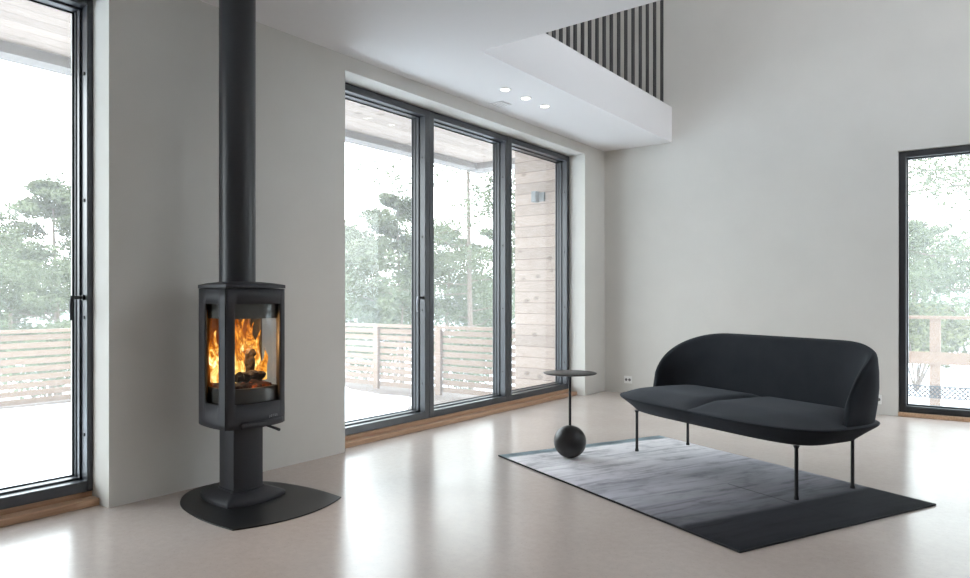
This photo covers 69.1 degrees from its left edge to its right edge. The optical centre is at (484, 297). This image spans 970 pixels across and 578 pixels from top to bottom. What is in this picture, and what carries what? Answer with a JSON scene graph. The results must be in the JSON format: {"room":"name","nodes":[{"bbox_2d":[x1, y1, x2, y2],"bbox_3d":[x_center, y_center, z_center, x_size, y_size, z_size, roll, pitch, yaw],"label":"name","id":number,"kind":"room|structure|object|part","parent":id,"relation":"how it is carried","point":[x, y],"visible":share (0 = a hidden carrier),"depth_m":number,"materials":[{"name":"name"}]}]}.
{"room":"living room","nodes":[
{"label":"living room","id":0,"kind":"room"},
{"bbox_2d":[0,0,514,162],"bbox_3d":[-2.841,-1.900,4.443,1.820,0.200,11.850,0,0,36],"label":"porch roof","id":1,"kind":"structure","parent":0,"point":[27,23],"depth_m":6.56,"materials":[{"name":"brown wood"}]},
{"bbox_2d":[71,0,603,507],"bbox_3d":[-1.869,-1.600,3.884,0.410,5.300,11.088,0,0,36],"label":"wall","id":2,"kind":"structure","parent":0,"point":[156,62],"depth_m":3.91,"materials":[{"name":"paint"}]},
{"bbox_2d":[0,0,98,527],"bbox_3d":[-2.650,-0.247,2.804,0.214,2.595,2.121,0,0,36],"label":"window","id":3,"kind":"structure","parent":2,"relation":"in","point":[81,300],"depth_m":3.61,"materials":[{"name":"black"}]},
{"bbox_3d":[-2.070,-0.002,3.590,0.028,0.028,0.060,0,0,36],"label":"handle","id":4,"kind":"part","parent":3,"relation":"part of","materials":[{"name":"black metal"}]},
{"bbox_2d":[345,83,568,435],"bbox_3d":[-0.150,-0.279,6.347,0.144,2.533,3.450,0,0,36],"label":"window","id":5,"kind":"structure","parent":2,"relation":"in","point":[423,121],"depth_m":6.18,"materials":[{"name":"black metal"}]},
{"bbox_2d":[345,389,576,447],"bbox_3d":[-0.094,1.019,6.306,0.195,0.062,3.452,0,0,36],"label":"trim","id":6,"kind":"structure","parent":2,"relation":"attached to","point":[356,439],"depth_m":5.89,"materials":[{"name":"brown wood"}]},
{"bbox_2d":[200,0,671,151],"bbox_3d":[1.433,-1.843,1.454,7.790,0.375,10.438,0,0,36],"label":"ceiling","id":7,"kind":"structure","parent":0,"point":[470,50],"depth_m":4.91,"materials":[{"name":"white paint"}]},
{"bbox_2d":[489,101,510,107],"bbox_3d":[0.129,-1.650,6.013,0.140,0.009,0.140,0,0,36],"label":"ceiling vent","id":8,"kind":"object","parent":7,"relation":"in","point":[499,104],"visible":1,"depth_m":6.00,"materials":[{"name":"white paint"}]},
{"bbox_2d":[499,87,510,90],"bbox_3d":[0.160,-1.653,5.588,0.096,0.006,0.096,0,0,36],"label":"recessed light","id":9,"kind":"object","parent":7,"relation":"in","point":[503,88],"visible":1,"depth_m":5.58,"materials":[{"name":"white paint"}]},
{"bbox_2d":[520,96,530,99],"bbox_3d":[0.337,-1.653,5.832,0.096,0.006,0.096,0,0,36],"label":"recessed light","id":10,"kind":"object","parent":7,"relation":"in","point":[523,97],"visible":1,"depth_m":5.83,"materials":[{"name":"white paint"}]},
{"bbox_2d":[546,0,662,101],"bbox_3d":[0.957,-2.690,6.162,0.048,1.320,3.380,0,0,36],"label":"loft railing","id":11,"kind":"object","parent":7,"relation":"on","point":[661,1],"visible":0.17,"depth_m":6.67,"materials":[{"name":"black metal"}]},
{"bbox_2d":[0,391,969,577],"bbox_3d":[1.408,1.160,1.504,8.490,0.220,11.088,0,0,36],"label":"floor","id":12,"kind":"structure","parent":0,"point":[441,501],"depth_m":3.24,"materials":[{"name":"concrete"}]},
{"bbox_2d":[180,481,340,530],"bbox_3d":[-1.223,1.047,3.653,0.869,0.006,0.677,0,0,36],"label":"floor plate","id":13,"kind":"object","parent":12,"relation":"on","point":[297,501],"visible":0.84,"depth_m":3.50,"materials":[{"name":"black metal"}]},
{"bbox_2d":[198,281,284,508],"bbox_3d":[-1.294,0.480,3.708,0.546,1.128,0.388,0,0,36],"label":"wood stove","id":14,"kind":"object","parent":13,"relation":"on","point":[240,416],"visible":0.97,"depth_m":3.59,"materials":[{"name":"black paint"}]},
{"bbox_2d":[219,0,255,281],"bbox_3d":[-1.298,-0.869,3.696,0.260,1.570,0.260,0,0,36],"label":"flue pipe","id":15,"kind":"object","parent":14,"relation":"on","point":[237,18],"visible":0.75,"depth_m":3.62,"materials":[{"name":"grey metal"}]},
{"bbox_3d":[-1.316,-0.068,3.716,0.477,0.033,0.374,0,0,36],"label":"plate","id":16,"kind":"part","parent":14,"relation":"part of","materials":[{"name":"black paint"}]},
{"bbox_2d":[212,379,271,388],"bbox_3d":[-1.317,0.452,3.713,0.353,0.048,0.266,0,0,36],"label":"bed","id":17,"kind":"object","parent":14,"relation":"on","point":[252,383],"visible":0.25,"depth_m":3.62,"materials":[{"name":"brown wood"}]},
{"bbox_2d":[209,319,267,382],"bbox_3d":[-1.305,0.265,3.706,0.221,0.335,0.311,0,0,36],"label":"fire","id":18,"kind":"object","parent":17,"relation":"on","point":[241,343],"visible":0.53,"depth_m":3.67,"materials":[{"name":"orange"}]},
{"bbox_2d":[244,348,255,371],"bbox_3d":[-1.250,0.341,3.709,0.086,0.150,0.105,0,0,36],"label":"log","id":19,"kind":"object","parent":17,"relation":"on","point":[249,362],"visible":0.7,"depth_m":3.69,"materials":[{"name":"brown wood"}]},
{"bbox_2d":[235,370,265,383],"bbox_3d":[-1.216,0.407,3.656,0.062,0.064,0.203,0,0,25],"label":"log","id":20,"kind":"object","parent":17,"relation":"on","point":[245,377],"visible":0.96,"depth_m":3.62,"materials":[{"name":"brown wood"}]},
{"bbox_3d":[-1.319,1.016,3.743,0.465,0.056,0.362,0,0,36],"label":"plate","id":21,"kind":"part","parent":14,"relation":"part of","materials":[{"name":"black paint"}]},
{"bbox_3d":[-1.155,0.302,3.592,0.062,0.701,0.351,0,0,36],"label":"door","id":22,"kind":"part","parent":14,"relation":"part of","materials":[{"name":"black paint"}]},
{"bbox_3d":[-1.087,0.664,3.612,0.097,0.027,0.016,0,0,32],"label":"air lever","id":23,"kind":"part","parent":14,"relation":"part of","materials":[{"name":"black metal"}]},
{"bbox_2d":[498,435,935,552],"bbox_3d":[1.185,1.042,4.119,1.403,0.014,2.018,0,0,-28],"label":"area rug","id":24,"kind":"object","parent":12,"relation":"on","point":[737,503],"visible":0.95,"depth_m":3.76,"materials":[{"name":"grey carpet"}]},
{"bbox_2d":[543,370,596,457],"bbox_3d":[0.551,0.759,4.571,0.345,0.551,0.345,0,0,36],"label":"side table","id":25,"kind":"object","parent":24,"relation":"on","point":[569,440],"visible":1,"depth_m":4.50,"materials":[{"name":"black metal"}]},
{"bbox_3d":[0.551,0.660,4.571,0.017,0.338,0.017,0,0,36],"label":"stem","id":26,"kind":"part","parent":25,"relation":"part of","materials":[{"name":"black metal"}]},
{"bbox_2d":[620,333,879,499],"bbox_3d":[1.521,0.638,4.303,0.807,0.794,1.648,0,0,-27],"label":"sofa","id":27,"kind":"object","parent":24,"relation":"on","point":[796,391],"visible":1,"depth_m":4.17,"materials":[{"name":"grey fabric"}]},
{"bbox_3d":[1.027,0.897,4.766,0.034,0.276,0.034,0,0,-27],"label":"leg","id":28,"kind":"part","parent":27,"relation":"part of","materials":[{"name":"black metal"}]},
{"bbox_3d":[1.429,0.897,4.968,0.034,0.276,0.034,0,0,-27],"label":"leg","id":29,"kind":"part","parent":27,"relation":"part of","materials":[{"name":"black metal"}]},
{"bbox_2d":[622,385,760,409],"bbox_3d":[1.329,0.629,4.667,0.778,0.056,0.814,0,0,-27],"label":"seat cushion","id":30,"kind":"object","parent":27,"relation":"on","point":[665,397],"depth_m":4.48,"materials":[{"name":"grey fabric"}]},
{"bbox_3d":[1.513,0.708,4.300,0.790,0.105,1.648,0,0,-27],"label":"seat","id":31,"kind":"part","parent":27,"relation":"part of","materials":[{"name":"grey fabric"}]},
{"bbox_3d":[1.710,0.454,4.384,0.427,0.417,1.639,0,0,-23],"label":"backrest","id":32,"kind":"part","parent":27,"relation":"part of","materials":[{"name":"grey fabric"}]},
{"bbox_2d":[688,397,877,429],"bbox_3d":[1.698,0.629,3.933,0.778,0.056,0.814,0,0,-27],"label":"seat cushion","id":33,"kind":"object","parent":27,"relation":"on","point":[768,413],"depth_m":3.77,"materials":[{"name":"grey fabric"}]},
{"bbox_3d":[1.599,0.897,3.621,0.034,0.276,0.034,0,0,-27],"label":"leg","id":34,"kind":"part","parent":27,"relation":"part of","materials":[{"name":"black metal"}]},
{"bbox_3d":[2.002,0.897,3.840,0.034,0.276,0.034,0,0,-27],"label":"leg","id":35,"kind":"part","parent":27,"relation":"part of","materials":[{"name":"black metal"}]},
{"bbox_2d":[515,151,554,388],"bbox_3d":[0.797,-0.225,8.267,0.581,3.150,0.786,0,0,36],"label":"wall","id":36,"kind":"structure","parent":0,"point":[534,222],"depth_m":7.99,"materials":[{"name":"brown wood"}]},
{"bbox_2d":[0,40,514,173],"bbox_3d":[-3.045,-1.760,4.592,1.315,0.080,11.850,0,0,36],"label":"trim","id":37,"kind":"structure","parent":36,"relation":"attached to","point":[10,52],"depth_m":7.60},
{"bbox_2d":[531,191,544,202],"bbox_3d":[0.596,-1.135,7.902,0.125,0.120,0.095,0,0,36],"label":"wall lamp","id":38,"kind":"object","parent":36,"relation":"attached to","point":[536,196],"visible":1,"depth_m":7.89,"materials":[{"name":"grey metal"}]},
{"bbox_2d":[604,0,969,415],"bbox_3d":[4.725,-1.600,5.730,8.090,5.300,0.350,0,0,36],"label":"wall","id":39,"kind":"structure","parent":0,"point":[771,207],"depth_m":6.90,"materials":[{"name":"paint"}]},
{"bbox_2d":[624,376,631,383],"bbox_3d":[1.580,0.902,7.790,0.092,0.082,0.014,0,0,36],"label":"wall socket","id":40,"kind":"object","parent":39,"relation":"attached to","point":[627,379],"visible":1,"depth_m":7.78,"materials":[{"name":"white plastic"}]},
{"bbox_2d":[878,395,881,403],"bbox_3d":[3.550,0.915,6.358,0.050,0.085,0.014,0,0,36],"label":"wall socket","id":41,"kind":"object","parent":39,"relation":"attached to","point":[880,396],"visible":0.47,"depth_m":6.35,"materials":[{"name":"white plastic"}]},
{"bbox_2d":[898,412,969,421],"bbox_3d":[4.472,1.033,5.783,1.863,0.034,0.162,0,0,36],"label":"trim","id":42,"kind":"structure","parent":39,"relation":"attached to","point":[904,414],"depth_m":6.11,"materials":[{"name":"brown wood"}]},
{"bbox_2d":[899,145,969,416],"bbox_3d":[4.486,-0.145,5.802,1.859,2.320,0.115,0,0,36],"label":"window","id":43,"kind":"structure","parent":39,"relation":"in","point":[904,157],"depth_m":6.28,"materials":[{"name":"grey"}]},
{"label":"outside","id":44,"kind":"structure","parent":0,"visible":0},
{"bbox_2d":[0,288,969,407],"bbox_3d":[4.029,0.462,31.065,120.000,4.736,115.000,0,0,36],"label":"ground","id":45,"kind":"structure","parent":44,"point":[960,377],"depth_m":18.10,"materials":[{"name":"white snow"}]},
{"bbox_2d":[0,234,68,375],"bbox_3d":[-16.171,0.135,23.985,4.348,5.234,4.734,0,0,36],"label":"pine tree","id":46,"kind":"object","parent":45,"relation":"on","point":[5,322],"visible":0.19,"depth_m":24.21,"materials":[{"name":"green plant"}]},
{"bbox_2d":[0,167,70,394],"bbox_3d":[-10.239,-0.342,17.034,4.719,5.607,4.336,0,0,36],"label":"pine tree","id":47,"kind":"object","parent":45,"relation":"on","point":[58,210],"visible":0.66,"depth_m":16.32,"materials":[{"name":"green plant"}]},
{"bbox_2d":[0,319,70,399],"bbox_3d":[-8.667,1.342,14.010,3.133,1.946,2.592,0,0,36],"label":"shrub","id":48,"kind":"object","parent":45,"relation":"on","point":[62,324],"visible":0.24,"depth_m":13.59,"materials":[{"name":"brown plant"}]},
{"bbox_3d":[-8.671,1.625,14.016,1.833,1.380,1.250,0,0,36],"label":"stem","id":49,"kind":"part","parent":48,"relation":"part of","materials":[{"name":"wood"}]},
{"bbox_2d":[345,217,410,364],"bbox_3d":[-5.093,-0.206,27.086,4.913,5.930,4.323,0,0,36],"label":"pine tree","id":50,"kind":"object","parent":45,"relation":"on","point":[350,227],"visible":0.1,"depth_m":26.41,"materials":[{"name":"green plant"}]},
{"bbox_2d":[345,332,410,380],"bbox_3d":[-3.191,1.603,18.191,2.764,1.938,2.885,0,0,15],"label":"shrub","id":51,"kind":"object","parent":45,"relation":"on","point":[352,332],"visible":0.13,"depth_m":18.04,"materials":[{"name":"plant"}]},
{"bbox_2d":[364,292,437,382],"bbox_3d":[-1.529,1.050,12.407,1.170,2.349,1.205,0,0,36],"label":"pine tree","id":52,"kind":"object","parent":45,"relation":"on","point":[405,302],"visible":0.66,"depth_m":12.36,"materials":[{"name":"green plant"}]},
{"bbox_2d":[345,185,474,382],"bbox_3d":[-2.265,-0.131,16.922,3.831,5.294,4.093,0,0,-34],"label":"pine tree","id":53,"kind":"object","parent":45,"relation":"on","point":[376,249],"visible":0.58,"depth_m":16.34,"materials":[{"name":"green plant"}]},
{"bbox_2d":[351,155,514,389],"bbox_3d":[-0.332,-2.583,15.814,5.021,9.930,4.153,0,0,33],"label":"pine tree","id":54,"kind":"object","parent":45,"relation":"on","point":[471,319],"visible":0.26,"depth_m":15.72,"materials":[{"name":"green plant"}]},
{"bbox_2d":[381,216,514,379],"bbox_3d":[-0.925,0.076,21.017,4.836,5.069,4.803,0,0,-31],"label":"pine tree","id":55,"kind":"object","parent":45,"relation":"on","point":[476,285],"visible":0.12,"depth_m":20.70,"materials":[{"name":"green plant"}]},
{"bbox_2d":[408,330,512,389],"bbox_3d":[-0.509,1.396,13.988,1.862,1.650,2.671,0,0,36],"label":"shrub","id":56,"kind":"object","parent":45,"relation":"on","point":[462,337],"visible":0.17,"depth_m":13.73,"materials":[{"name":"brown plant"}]},
{"bbox_2d":[450,200,514,340],"bbox_3d":[1.341,-0.655,27.862,5.447,6.726,4.681,0,0,-16],"label":"pine tree","id":57,"kind":"object","parent":45,"relation":"on","point":[489,233],"visible":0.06,"depth_m":27.89,"materials":[{"name":"green plant"}]},
{"bbox_2d":[13,231,969,327],"bbox_3d":[1.550,-0.885,25.471,126.068,7.371,71.875,0,0,3],"label":"trees","id":58,"kind":"object","parent":45,"relation":"on","point":[959,237],"visible":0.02,"depth_m":42.05,"materials":[{"name":"green plant"}]},
{"bbox_2d":[909,155,969,333],"bbox_3d":[9.376,-2.381,13.132,7.356,8.288,7.620,0,0,-45],"label":"pine tree","id":59,"kind":"object","parent":45,"relation":"on","point":[941,253],"visible":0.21,"depth_m":12.19,"materials":[{"name":"green plant"}]},
{"bbox_2d":[909,300,969,390],"bbox_3d":[7.696,0.818,12.341,1.956,1.702,2.340,0,0,36],"label":"shrub","id":60,"kind":"object","parent":45,"relation":"on","point":[949,330],"visible":0.5,"depth_m":11.85,"materials":[{"name":"green plant"}]},
{"bbox_3d":[7.661,1.036,12.347,0.944,1.266,1.267,0,0,36],"label":"stem","id":61,"kind":"part","parent":60,"relation":"part of","materials":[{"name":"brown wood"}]},
{"bbox_2d":[909,316,969,405],"bbox_3d":[6.303,0.932,7.782,6.200,1.435,0.140,0,0,36],"label":"wooden railing","id":62,"kind":"object","parent":45,"relation":"on","point":[935,357],"visible":0.27,"depth_m":8.39,"materials":[{"name":"brown wood"}]},
{"bbox_3d":[5.392,0.950,8.443,0.110,1.400,0.080,0,0,36],"label":"post","id":63,"kind":"part","parent":62,"relation":"part of","materials":[{"name":"brown wood"}]},
{"bbox_3d":[6.323,0.233,7.767,6.100,0.035,0.140,0,0,36],"label":"handrail","id":64,"kind":"part","parent":62,"relation":"part of","materials":[{"name":"brown wood"}]},
{"bbox_2d":[909,214,969,350],"bbox_3d":[14.388,-0.311,23.668,5.463,5.105,6.152,0,0,-15],"label":"pine tree","id":65,"kind":"object","parent":45,"relation":"on","point":[922,223],"visible":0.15,"depth_m":23.03,"materials":[{"name":"green plant"}]},
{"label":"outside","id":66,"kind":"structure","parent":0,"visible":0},
{"bbox_2d":[0,382,477,409],"bbox_3d":[-4.555,1.410,5.720,6.105,0.120,11.900,0,0,36],"label":"deck","id":67,"kind":"object","parent":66,"point":[445,397],"depth_m":9.86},
{"bbox_2d":[0,328,70,406],"bbox_3d":[-6.962,0.875,7.252,0.111,0.950,11.550,0,0,36],"label":"deck railing","id":68,"kind":"object","parent":67,"relation":"on","point":[65,335],"visible":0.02,"depth_m":8.95,"materials":[{"name":"brown wood"}]},
{"bbox_3d":[-6.966,0.420,7.255,0.100,0.040,11.550,0,0,36],"label":"handrail","id":69,"kind":"part","parent":68,"relation":"part of","materials":[{"name":"brown wood"}]},
{"bbox_2d":[0,386,410,487],"bbox_3d":[-4.462,1.329,5.683,5.700,0.049,10.950,0,0,36],"label":"patio floor","id":70,"kind":"structure","parent":67,"relation":"on","point":[35,441],"depth_m":6.74,"materials":[{"name":"white concrete"}]},
{"bbox_2d":[345,323,514,395],"bbox_3d":[-1.349,0.870,10.367,5.310,0.960,0.111,0,0,36],"label":"deck railing","id":71,"kind":"object","parent":67,"relation":"on","point":[438,333],"visible":0.35,"depth_m":10.14,"materials":[{"name":"brown wood"}]},
{"bbox_3d":[-1.622,0.890,10.528,0.090,0.920,0.050,0,0,36],"label":"post","id":72,"kind":"part","parent":71,"relation":"part of","materials":[{"name":"brown wood"}]},
{"bbox_3d":[-1.346,0.410,10.372,5.310,0.040,0.100,0,0,36],"label":"handrail","id":73,"kind":"part","parent":71,"relation":"part of","materials":[{"name":"brown wood"}]},
{"bbox_3d":[-0.643,0.890,9.817,0.090,0.920,0.050,0,0,36],"label":"post","id":74,"kind":"part","parent":71,"relation":"part of","materials":[{"name":"brown wood"}]}
]}

